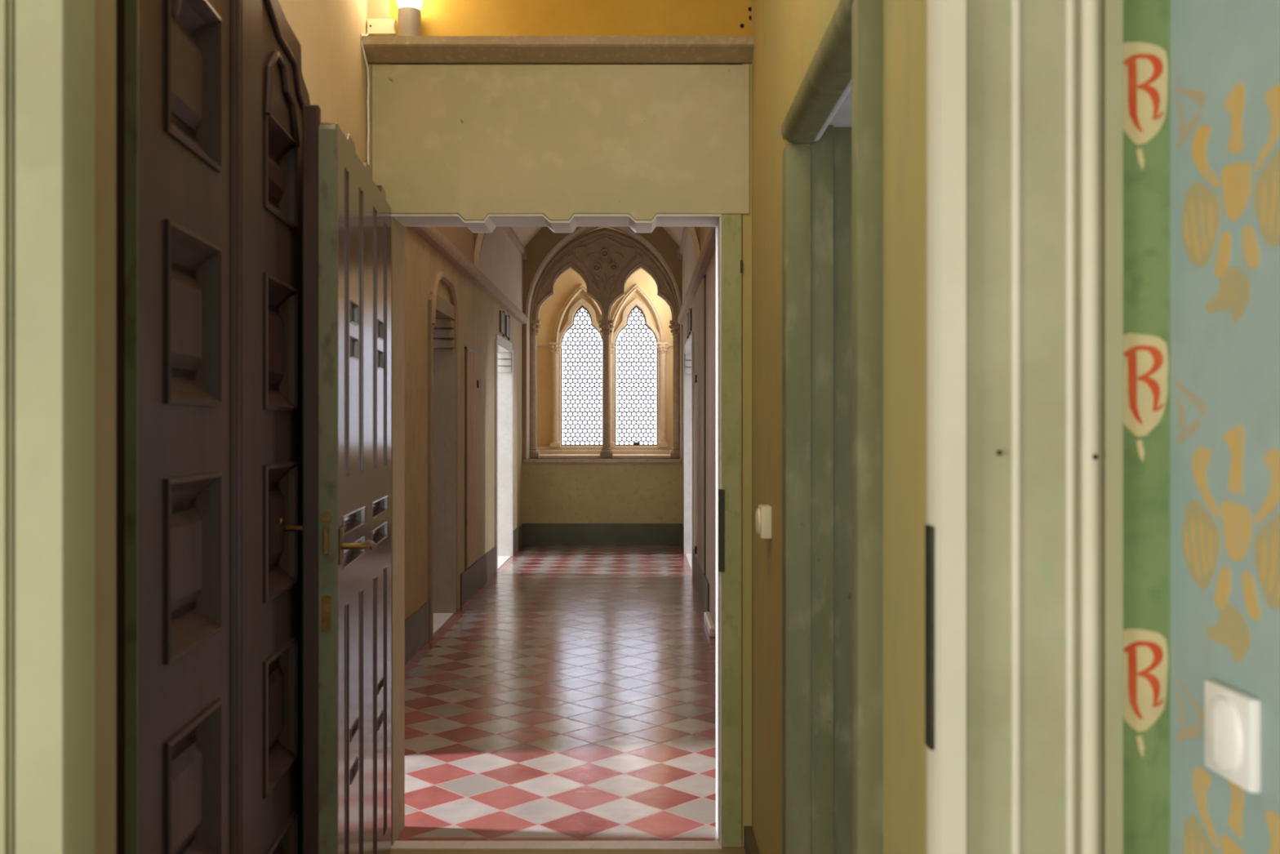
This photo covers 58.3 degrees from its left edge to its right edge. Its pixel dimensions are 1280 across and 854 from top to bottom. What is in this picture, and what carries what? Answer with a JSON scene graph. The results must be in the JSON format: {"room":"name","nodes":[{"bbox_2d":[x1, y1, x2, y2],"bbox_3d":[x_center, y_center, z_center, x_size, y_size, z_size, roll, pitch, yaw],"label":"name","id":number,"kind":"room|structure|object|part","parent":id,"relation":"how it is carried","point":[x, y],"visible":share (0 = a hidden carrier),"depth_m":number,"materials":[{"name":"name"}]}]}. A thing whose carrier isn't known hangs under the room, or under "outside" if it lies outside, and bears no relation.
{"room":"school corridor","nodes":[
{"label":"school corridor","id":0,"kind":"room"},
{"bbox_2d":[278,0,367,162],"bbox_3d":[-0.930,-0.200,2.540,0.100,3.100,2.360,0,0,0],"label":"wall","id":1,"kind":"structure","parent":0,"point":[334,68],"depth_m":3.32,"materials":[{"name":"beige paint"}]},
{"bbox_2d":[115,0,240,853],"bbox_3d":[-0.761,0.135,1.905,0.063,2.410,0.518,0,0,-5],"label":"door","id":2,"kind":"structure","parent":1,"relation":"in","point":[178,62],"depth_m":1.85,"materials":[{"name":"brown wood"}]},
{"bbox_3d":[-0.753,-0.593,1.906,0.038,0.275,0.288,0,0,-5],"label":"panel","id":3,"kind":"part","parent":2,"relation":"part of","materials":[{"name":"brown wood"}]},
{"bbox_3d":[-0.753,-0.178,1.906,0.038,0.284,0.288,0,0,-5],"label":"panel","id":4,"kind":"part","parent":2,"relation":"part of","materials":[{"name":"brown wood"}]},
{"bbox_3d":[-0.753,0.223,1.906,0.038,0.285,0.288,0,0,-5],"label":"panel","id":5,"kind":"part","parent":2,"relation":"part of","materials":[{"name":"brown wood"}]},
{"bbox_3d":[-0.753,0.628,1.906,0.038,0.284,0.288,0,0,-5],"label":"panel","id":6,"kind":"part","parent":2,"relation":"part of","materials":[{"name":"brown wood"}]},
{"bbox_2d":[240,0,310,853],"bbox_3d":[-0.810,0.135,2.529,0.064,2.410,0.702,0,0,-5],"label":"door","id":7,"kind":"structure","parent":1,"relation":"in","point":[274,92],"depth_m":2.43,"materials":[{"name":"brown wood"}]},
{"bbox_3d":[-0.803,-0.557,2.523,0.038,0.205,0.296,0,0,-5],"label":"panel","id":8,"kind":"part","parent":7,"relation":"part of","materials":[{"name":"brown wood"}]},
{"bbox_3d":[-0.803,-0.178,2.523,0.038,0.284,0.296,0,0,-5],"label":"panel","id":9,"kind":"part","parent":7,"relation":"part of","materials":[{"name":"brown wood"}]},
{"bbox_3d":[-0.803,0.223,2.523,0.038,0.285,0.296,0,0,-5],"label":"panel","id":10,"kind":"part","parent":7,"relation":"part of","materials":[{"name":"brown wood"}]},
{"bbox_3d":[-0.803,0.628,2.523,0.038,0.284,0.296,0,0,-5],"label":"panel","id":11,"kind":"part","parent":7,"relation":"part of","materials":[{"name":"brown wood"}]},
{"bbox_3d":[-0.803,1.030,2.523,0.038,0.280,0.296,0,0,-5],"label":"panel","id":12,"kind":"part","parent":7,"relation":"part of","materials":[{"name":"brown wood"}]},
{"bbox_3d":[-0.786,0.162,2.520,0.017,2.276,0.562,0,0,-5],"label":"edge moulding","id":13,"kind":"part","parent":7,"relation":"part of","materials":[{"name":"brown wood"}]},
{"bbox_2d":[280,104,391,853],"bbox_3d":[-0.776,0.301,3.117,0.206,2.073,1.055,0,0,-5],"label":"door","id":14,"kind":"structure","parent":1,"relation":"in","point":[345,528],"depth_m":2.75,"materials":[{"name":"brown wood"}]},
{"bbox_3d":[-0.799,0.221,2.621,0.068,0.039,0.072,0,0,-5],"label":"handle","id":15,"kind":"part","parent":14,"relation":"part of","materials":[{"name":"gold metal"}]},
{"bbox_3d":[-0.714,0.425,2.613,0.020,0.080,0.002,0,0,-5],"label":"lock plate","id":16,"kind":"part","parent":14,"relation":"part of","materials":[{"name":"gold metal"}]},
{"bbox_3d":[-0.697,0.278,2.675,0.006,0.085,0.040,0,0,-5],"label":"handle plate","id":17,"kind":"part","parent":14,"relation":"part of","materials":[{"name":"gold metal"}]},
{"bbox_3d":[-0.720,0.830,2.776,0.026,0.806,0.046,0,0,-5],"label":"panel","id":18,"kind":"part","parent":14,"relation":"part of","materials":[{"name":"brown wood"}]},
{"bbox_3d":[-0.720,-0.252,2.776,0.026,0.742,0.046,0,0,-5],"label":"panel","id":19,"kind":"part","parent":14,"relation":"part of","materials":[{"name":"brown wood"}]},
{"bbox_3d":[-0.731,0.315,2.894,0.026,0.046,0.351,0,0,-5],"label":"panel","id":20,"kind":"part","parent":14,"relation":"part of","materials":[{"name":"brown wood"}]},
{"bbox_3d":[-0.731,0.235,2.894,0.026,0.046,0.351,0,0,-5],"label":"panel","id":21,"kind":"part","parent":14,"relation":"part of","materials":[{"name":"brown wood"}]},
{"bbox_3d":[-0.731,0.865,2.890,0.026,0.036,0.114,0,0,-5],"label":"panel","id":22,"kind":"part","parent":14,"relation":"part of","materials":[{"name":"brown wood"}]},
{"bbox_3d":[-0.731,0.762,2.890,0.026,0.031,0.114,0,0,-5],"label":"panel","id":23,"kind":"part","parent":14,"relation":"part of","materials":[{"name":"brown wood"}]},
{"bbox_3d":[-0.731,-0.199,2.890,0.026,0.053,0.114,0,0,-5],"label":"panel","id":24,"kind":"part","parent":14,"relation":"part of","materials":[{"name":"brown wood"}]},
{"bbox_3d":[-0.731,-0.286,2.890,0.026,0.054,0.114,0,0,-5],"label":"panel","id":25,"kind":"part","parent":14,"relation":"part of","materials":[{"name":"brown wood"}]},
{"bbox_3d":[-0.671,0.284,2.735,0.068,0.031,0.131,0,0,-5],"label":"handle","id":26,"kind":"part","parent":14,"relation":"part of","materials":[{"name":"gold metal"}]},
{"bbox_3d":[-0.741,0.830,3.007,0.026,0.806,0.053,0,0,-5],"label":"panel","id":27,"kind":"part","parent":14,"relation":"part of","materials":[{"name":"brown wood"}]},
{"bbox_3d":[-0.741,-0.252,3.007,0.026,0.742,0.053,0,0,-5],"label":"panel","id":28,"kind":"part","parent":14,"relation":"part of","materials":[{"name":"brown wood"}]},
{"bbox_3d":[-0.766,0.830,3.269,0.026,0.806,0.054,0,0,-5],"label":"panel","id":29,"kind":"part","parent":14,"relation":"part of","materials":[{"name":"brown wood"}]},
{"bbox_3d":[-0.766,-0.252,3.269,0.026,0.742,0.054,0,0,-5],"label":"panel","id":30,"kind":"part","parent":14,"relation":"part of","materials":[{"name":"brown wood"}]},
{"bbox_3d":[-0.776,0.315,3.376,0.026,0.046,0.336,0,0,-5],"label":"panel","id":31,"kind":"part","parent":14,"relation":"part of","materials":[{"name":"brown wood"}]},
{"bbox_3d":[-0.776,0.235,3.376,0.026,0.046,0.336,0,0,-5],"label":"panel","id":32,"kind":"part","parent":14,"relation":"part of","materials":[{"name":"brown wood"}]},
{"bbox_3d":[-0.776,0.865,3.383,0.026,0.036,0.102,0,0,-5],"label":"panel","id":33,"kind":"part","parent":14,"relation":"part of","materials":[{"name":"brown wood"}]},
{"bbox_3d":[-0.776,0.762,3.383,0.026,0.031,0.102,0,0,-5],"label":"panel","id":34,"kind":"part","parent":14,"relation":"part of","materials":[{"name":"brown wood"}]},
{"bbox_3d":[-0.776,-0.199,3.383,0.026,0.053,0.102,0,0,-5],"label":"panel","id":35,"kind":"part","parent":14,"relation":"part of","materials":[{"name":"brown wood"}]},
{"bbox_3d":[-0.776,-0.286,3.383,0.026,0.054,0.102,0,0,-5],"label":"panel","id":36,"kind":"part","parent":14,"relation":"part of","materials":[{"name":"brown wood"}]},
{"bbox_3d":[-0.786,0.830,3.493,0.026,0.806,0.053,0,0,-5],"label":"panel","id":37,"kind":"part","parent":14,"relation":"part of","materials":[{"name":"brown wood"}]},
{"bbox_3d":[-0.786,-0.252,3.493,0.026,0.742,0.053,0,0,-5],"label":"panel","id":38,"kind":"part","parent":14,"relation":"part of","materials":[{"name":"brown wood"}]},
{"bbox_2d":[360,33,369,165],"bbox_3d":[-0.875,-0.986,3.653,0.011,0.573,0.088,0,0,3],"label":"cable","id":39,"kind":"object","parent":1,"relation":"attached to","point":[361,34],"visible":0.74,"depth_m":3.68,"materials":[{"name":"white plastic"}]},
{"bbox_2d":[404,226,522,619],"bbox_3d":[-1.425,0.050,8.445,0.150,2.600,9.410,0,0,0],"label":"wall","id":40,"kind":"structure","parent":0,"point":[478,313],"depth_m":7.92,"materials":[{"name":"beige paint"}]},
{"bbox_2d":[427,271,459,639],"bbox_3d":[-1.410,0.158,7.830,0.200,2.404,1.060,0,0,0],"label":"trim","id":41,"kind":"structure","parent":40,"relation":"attached to","point":[443,322],"depth_m":8.29,"materials":[{"name":"stone"}]},
{"bbox_3d":[-1.332,-0.851,7.830,0.044,0.386,1.032,0,0,0],"label":"arch moulding","id":42,"kind":"part","parent":41,"relation":"part of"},
{"bbox_2d":[404,523,523,663],"bbox_3d":[-1.343,1.228,9.015,0.014,0.245,8.270,0,0,0],"label":"baseboard","id":43,"kind":"structure","parent":40,"relation":"attached to","point":[417,625],"depth_m":8.71,"materials":[{"name":"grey paint"}]},
{"bbox_2d":[409,226,527,324],"bbox_3d":[-1.320,-1.222,9.050,0.060,0.105,8.200,0,0,0],"label":"trim","id":44,"kind":"structure","parent":40,"relation":"attached to","point":[433,236],"depth_m":8.64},
{"bbox_2d":[464,346,479,569],"bbox_3d":[-1.338,0.240,9.140,0.044,1.720,0.600,0,0,0],"label":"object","id":45,"kind":"object","parent":40,"relation":"attached to","point":[472,384],"visible":1,"depth_m":8.96,"materials":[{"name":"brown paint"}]},
{"bbox_2d":[494,333,513,572],"bbox_3d":[-1.419,0.245,11.335,0.182,2.230,1.370,0,0,0],"label":"trim","id":46,"kind":"structure","parent":40,"relation":"attached to","point":[504,353],"depth_m":11.95,"materials":[{"name":"white stone"}]},
{"bbox_2d":[499,310,510,340],"bbox_3d":[-1.343,-1.015,11.395,0.022,0.250,0.750,0,0,0],"label":"trim","id":47,"kind":"structure","parent":40,"relation":"attached to","point":[504,320],"depth_m":11.31,"materials":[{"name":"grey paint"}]},
{"bbox_2d":[395,544,718,840],"bbox_3d":[-0.430,1.400,8.447,1.880,0.100,9.425,0,0,0],"label":"floor","id":48,"kind":"structure","parent":0,"point":[571,696],"depth_m":5.54,"materials":[{"name":"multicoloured tile"}]},
{"bbox_2d":[703,611,715,636],"bbox_3d":[0.468,1.320,7.690,0.045,0.060,0.660,0,0,0],"label":"doorstep","id":49,"kind":"object","parent":48,"relation":"on","point":[711,628],"visible":0.94,"depth_m":7.54,"materials":[{"name":"white stone"}]},
{"bbox_2d":[367,0,751,220],"bbox_3d":[-0.430,-0.825,3.790,2.140,4.350,0.180,0,0,0],"label":"wall","id":50,"kind":"structure","parent":0,"point":[438,17],"depth_m":3.71,"materials":[{"name":"yellow paint"}]},
{"bbox_2d":[367,18,397,35],"bbox_3d":[-0.830,-1.286,3.694,0.090,0.047,0.032,0,0,0],"label":"junction box","id":51,"kind":"object","parent":50,"relation":"attached to","point":[375,27],"visible":0.96,"depth_m":3.68,"materials":[{"name":"beige plastic"}]},
{"bbox_2d":[391,840,721,848],"bbox_3d":[-0.269,1.358,3.703,1.062,0.024,0.065,0,0,0],"label":"threshold","id":52,"kind":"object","parent":50,"relation":"attached to","point":[397,844],"depth_m":3.70,"materials":[{"name":"brown stone"}]},
{"bbox_2d":[360,35,754,64],"bbox_3d":[-0.260,-1.202,3.663,1.244,0.061,0.097,0,0,0],"label":"trim","id":53,"kind":"structure","parent":50,"relation":"attached to","point":[391,50],"depth_m":3.63,"materials":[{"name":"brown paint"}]},
{"bbox_2d":[396,0,422,35],"bbox_3d":[-0.737,-1.319,3.668,0.080,0.172,0.080,0,0,0],"label":"wall lamp","id":54,"kind":"object","parent":53,"relation":"on","point":[409,13],"visible":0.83,"depth_m":3.64,"materials":[{"name":"white"}]},
{"bbox_3d":[-0.737,-1.368,3.668,0.080,0.074,0.080,0,0,0],"label":"bulb","id":55,"kind":"part","parent":54,"relation":"part of","materials":[{"name":"white glass"}]},
{"bbox_2d":[372,64,749,847],"bbox_3d":[-0.255,0.092,3.780,1.214,2.515,0.199,0,0,0],"label":"trim","id":56,"kind":"structure","parent":50,"relation":"attached to","point":[559,148],"depth_m":3.69,"materials":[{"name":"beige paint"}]},
{"bbox_3d":[-0.255,-0.915,3.699,1.214,0.500,0.022,0,0,0],"label":"lintel panel","id":57,"kind":"part","parent":56,"relation":"part of","materials":[{"name":"beige paint"}]},
{"bbox_3d":[0.263,0.333,3.700,0.018,0.265,0.039,0,0,0],"label":"strike plate","id":58,"kind":"part","parent":56,"relation":"part of","materials":[{"name":"metal"}]},
{"bbox_3d":[0.294,0.334,3.698,0.065,2.033,0.028,0,0,0],"label":"door post","id":59,"kind":"part","parent":56,"relation":"part of","materials":[{"name":"green paint"}]},
{"bbox_2d":[389,845,746,853],"bbox_3d":[-1.210,1.400,0.250,3.820,0.100,6.900,0,0,0],"label":"floor","id":60,"kind":"structure","parent":0,"point":[741,850],"depth_m":3.65,"materials":[{"name":"brown paint"}]},
{"bbox_2d":[435,226,708,311],"bbox_3d":[-0.430,-2.125,8.445,2.140,1.750,9.410,0,0,0],"label":"wall","id":61,"kind":"structure","parent":0,"point":[500,261],"depth_m":10.95,"materials":[{"name":"paint"}]},
{"bbox_2d":[502,226,527,260],"bbox_3d":[-1.320,-1.972,11.375,0.060,0.125,3.550,0,0,0],"label":"trim","id":62,"kind":"structure","parent":61,"relation":"attached to","point":[508,230],"depth_m":12.28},
{"bbox_2d":[677,226,688,260],"bbox_3d":[0.460,-1.972,11.375,0.060,0.125,3.550,0,0,0],"label":"trim","id":63,"kind":"structure","parent":61,"relation":"attached to","point":[680,251],"depth_m":12.37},
{"bbox_2d":[475,226,699,259],"bbox_3d":[-0.430,-2.140,9.490,1.840,1.720,0.220,0,0,0],"label":"wall","id":64,"kind":"structure","parent":0,"point":[697,228],"depth_m":9.38,"materials":[{"name":"brown paint"}]},
{"bbox_2d":[474,226,700,269],"bbox_3d":[-0.430,-1.795,9.365,1.864,1.034,0.050,0,0,0],"label":"trim","id":65,"kind":"structure","parent":64,"relation":"attached to","point":[693,233],"depth_m":9.34,"materials":[{"name":"paint"}]},
{"bbox_2d":[511,226,684,247],"bbox_3d":[-0.430,-2.420,11.365,1.840,0.800,3.570,0,0,0],"label":"vault","id":66,"kind":"object","parent":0,"point":[525,234],"visible":0.09,"depth_m":12.73,"materials":[{"name":"paint"}]},
{"bbox_2d":[522,457,682,523],"bbox_3d":[-0.430,0.882,13.950,2.040,1.035,1.600,0,0,0],"label":"wall","id":67,"kind":"structure","parent":0,"point":[553,492],"depth_m":13.15,"materials":[{"name":"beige paint"}]},
{"bbox_2d":[523,523,681,544],"bbox_3d":[-0.430,1.228,13.142,1.840,0.245,0.016,0,0,0],"label":"baseboard","id":68,"kind":"structure","parent":67,"relation":"attached to","point":[533,533],"depth_m":13.13,"materials":[{"name":"green paint"}]},
{"bbox_2d":[522,226,682,458],"bbox_3d":[-0.430,-1.317,13.405,2.040,3.365,0.510,0,0,0],"label":"wall","id":69,"kind":"structure","parent":0,"point":[545,239],"depth_m":13.15,"materials":[{"name":"brown paint"}]},
{"bbox_2d":[536,226,672,446],"bbox_3d":[-0.430,-1.232,14.680,2.040,3.235,0.160,0,0,0],"label":"wall","id":70,"kind":"structure","parent":0,"point":[570,280],"depth_m":14.60,"materials":[{"name":"paint"}]},
{"bbox_2d":[524,226,682,462],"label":"window","id":71,"kind":"structure","parent":70,"relation":"in","point":[606,259],"depth_m":13.52,"materials":[{"name":"paint"}]},
{"bbox_3d":[-0.737,-1.440,14.562,0.730,0.761,0.075,0,0,0],"label":"hood moulding","id":72,"kind":"part","parent":71,"relation":"part of","materials":[{"name":"stone"}]},
{"bbox_3d":[-0.737,-0.659,14.681,0.552,1.801,0.014,0,0,0],"label":"frame","id":73,"kind":"part","parent":71,"relation":"part of","materials":[{"name":"white glass"}]},
{"bbox_3d":[-0.425,0.388,13.320,1.790,0.045,0.460,0,0,0],"label":"sill","id":74,"kind":"part","parent":71,"relation":"part of","materials":[{"name":"brown stone"}]},
{"bbox_3d":[-0.413,-1.818,13.151,1.802,1.137,0.018,0,0,0],"label":"rim moulding","id":75,"kind":"part","parent":71,"relation":"part of","materials":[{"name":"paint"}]},
{"bbox_3d":[-0.413,-1.786,13.496,1.780,1.074,0.036,0,0,0],"label":"tracery moulding","id":76,"kind":"part","parent":71,"relation":"part of","materials":[{"name":"brown stone"}]},
{"bbox_3d":[-0.440,0.307,14.120,1.860,0.115,0.961,0,0,0],"label":"sill","id":77,"kind":"part","parent":71,"relation":"part of","materials":[{"name":"stone"}]},
{"bbox_3d":[-0.048,-0.659,14.681,0.552,1.801,0.014,0,0,0],"label":"frame","id":78,"kind":"part","parent":71,"relation":"part of","materials":[{"name":"white glass"}]},
{"bbox_3d":[-0.048,-1.440,14.562,0.730,0.761,0.075,0,0,0],"label":"hood moulding","id":79,"kind":"part","parent":71,"relation":"part of","materials":[{"name":"stone"}]},
{"bbox_2d":[682,246,715,626],"bbox_3d":[0.565,0.050,8.505,0.150,2.600,9.290,0,0,0],"label":"wall","id":80,"kind":"structure","parent":0,"point":[710,272],"depth_m":7.96,"materials":[{"name":"paint"}]},
{"bbox_2d":[684,331,693,576],"bbox_3d":[0.559,0.245,11.300,0.182,2.230,1.840,0,0,0],"label":"trim","id":81,"kind":"structure","parent":80,"relation":"attached to","point":[689,345],"depth_m":12.15,"materials":[{"name":"white stone"}]},
{"bbox_2d":[686,308,692,338],"bbox_3d":[0.483,-1.015,11.195,0.022,0.250,0.750,0,0,0],"label":"trim","id":82,"kind":"structure","parent":80,"relation":"attached to","point":[689,316],"depth_m":10.96,"materials":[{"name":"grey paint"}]},
{"bbox_2d":[681,523,709,612],"bbox_3d":[0.483,1.228,10.625,0.014,0.245,5.050,0,0,0],"label":"baseboard","id":83,"kind":"structure","parent":80,"relation":"attached to","point":[702,584],"depth_m":9.10,"materials":[{"name":"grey paint"}]},
{"bbox_2d":[677,226,715,324],"bbox_3d":[0.460,-1.222,8.575,0.060,0.105,9.150,0,0,0],"label":"trim","id":84,"kind":"structure","parent":80,"relation":"attached to","point":[708,248],"depth_m":8.72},
{"bbox_2d":[694,275,706,574],"bbox_3d":[0.478,-0.015,9.050,0.044,2.230,1.040,0,0,0],"label":"door","id":85,"kind":"structure","parent":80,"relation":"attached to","point":[700,376],"depth_m":8.75,"materials":[{"name":"paint"}]},
{"bbox_2d":[742,63,751,845],"bbox_3d":[0.345,0.090,3.704,0.030,2.520,0.016,0,0,0],"label":"strip","id":86,"kind":"object","parent":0,"point":[746,219],"visible":0.79,"depth_m":3.70,"materials":[{"name":"green paint"}]},
{"bbox_2d":[809,124,851,853],"bbox_3d":[0.583,0.200,2.889,0.335,2.300,0.082,0,0,0],"label":"door","id":87,"kind":"structure","parent":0,"point":[831,155],"depth_m":2.85,"materials":[{"name":"green paint"}]},
{"bbox_2d":[751,0,927,853],"bbox_3d":[0.468,-0.150,2.498,0.264,3.000,2.445,0,0,0],"label":"wall","id":88,"kind":"structure","parent":0,"point":[788,34],"depth_m":1.81,"materials":[{"name":"yellow paint"}]},
{"bbox_2d":[743,826,759,853],"bbox_3d":[0.347,1.317,3.290,0.025,0.065,0.820,0,0,0],"label":"baseboard","id":89,"kind":"structure","parent":88,"relation":"attached to","point":[750,845],"depth_m":3.58,"materials":[{"name":"green paint"}]},
{"bbox_2d":[755,504,771,538],"bbox_3d":[0.340,0.261,3.170,0.040,0.088,0.080,0,0,0],"label":"light switch","id":90,"kind":"object","parent":88,"relation":"attached to","point":[763,513],"visible":1,"depth_m":3.13,"materials":[{"name":"beige plastic"}]},
{"bbox_2d":[781,0,883,853],"bbox_3d":[0.400,0.300,2.377,0.096,2.100,1.025,0,0,0],"label":"trim","id":91,"kind":"structure","parent":88,"relation":"attached to","point":[849,55],"depth_m":2.08,"materials":[{"name":"green paint"}]},
{"bbox_2d":[828,88,851,127],"bbox_3d":[0.595,-0.780,2.375,0.310,0.060,0.990,0,0,0],"label":"passage","id":92,"kind":"object","parent":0,"point":[842,117],"depth_m":2.76,"materials":[{"name":"white paint"}]},
{"bbox_2d":[1123,0,1170,853],"bbox_3d":[0.600,-0.150,1.404,0.200,3.000,0.301,0,0,0],"label":"wall","id":93,"kind":"structure","parent":0,"point":[1146,23],"depth_m":1.25,"materials":[{"name":"green paint"},{"name":"cream paint"},{"name":"red paint"}]},
{"bbox_2d":[924,0,1123,853],"bbox_3d":[0.417,0.175,1.265,0.210,2.350,0.080,0,0,0],"label":"trim","id":94,"kind":"structure","parent":93,"relation":"attached to","point":[1024,530],"depth_m":1.24,"materials":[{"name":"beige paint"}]},
{"bbox_3d":[0.315,0.228,1.247,0.005,0.241,0.024,0,0,0],"label":"strike plate","id":95,"kind":"part","parent":94,"relation":"part of","materials":[{"name":"metal"}]},
{"bbox_2d":[1170,0,1279,853],"bbox_3d":[0.639,-0.150,-0.973,0.121,3.000,4.455,0,0,0],"label":"wall","id":96,"kind":"structure","parent":0,"point":[1225,54],"depth_m":1.14,"materials":[{"name":"teal paint"}]},
{"bbox_2d":[1204,680,1261,792],"bbox_3d":[0.569,0.298,1.113,0.022,0.088,0.088,0,0,0],"label":"light switch","id":97,"kind":"object","parent":96,"relation":"attached to","point":[1233,717],"visible":1,"depth_m":1.09,"materials":[{"name":"white plastic"}]},
{"bbox_3d":[-1.250,-0.150,1.400,3.500,3.000,0.270,0,0,0],"label":"wall","id":98,"kind":"structure","parent":0,"visible":0},
{"bbox_2d":[0,0,94,853],"bbox_3d":[-0.785,0.175,1.270,0.330,2.350,0.070,0,0,0],"label":"trim","id":99,"kind":"structure","parent":98,"relation":"attached to","point":[47,46],"depth_m":1.24,"materials":[{"name":"green paint"}]},
{"bbox_2d":[94,0,115,853],"bbox_3d":[-0.671,0.175,1.323,0.098,2.350,0.077,0,0,0],"label":"trim","id":100,"kind":"structure","parent":98,"relation":"attached to","point":[104,10],"depth_m":1.33,"materials":[{"name":"brown paint"}]}
]}

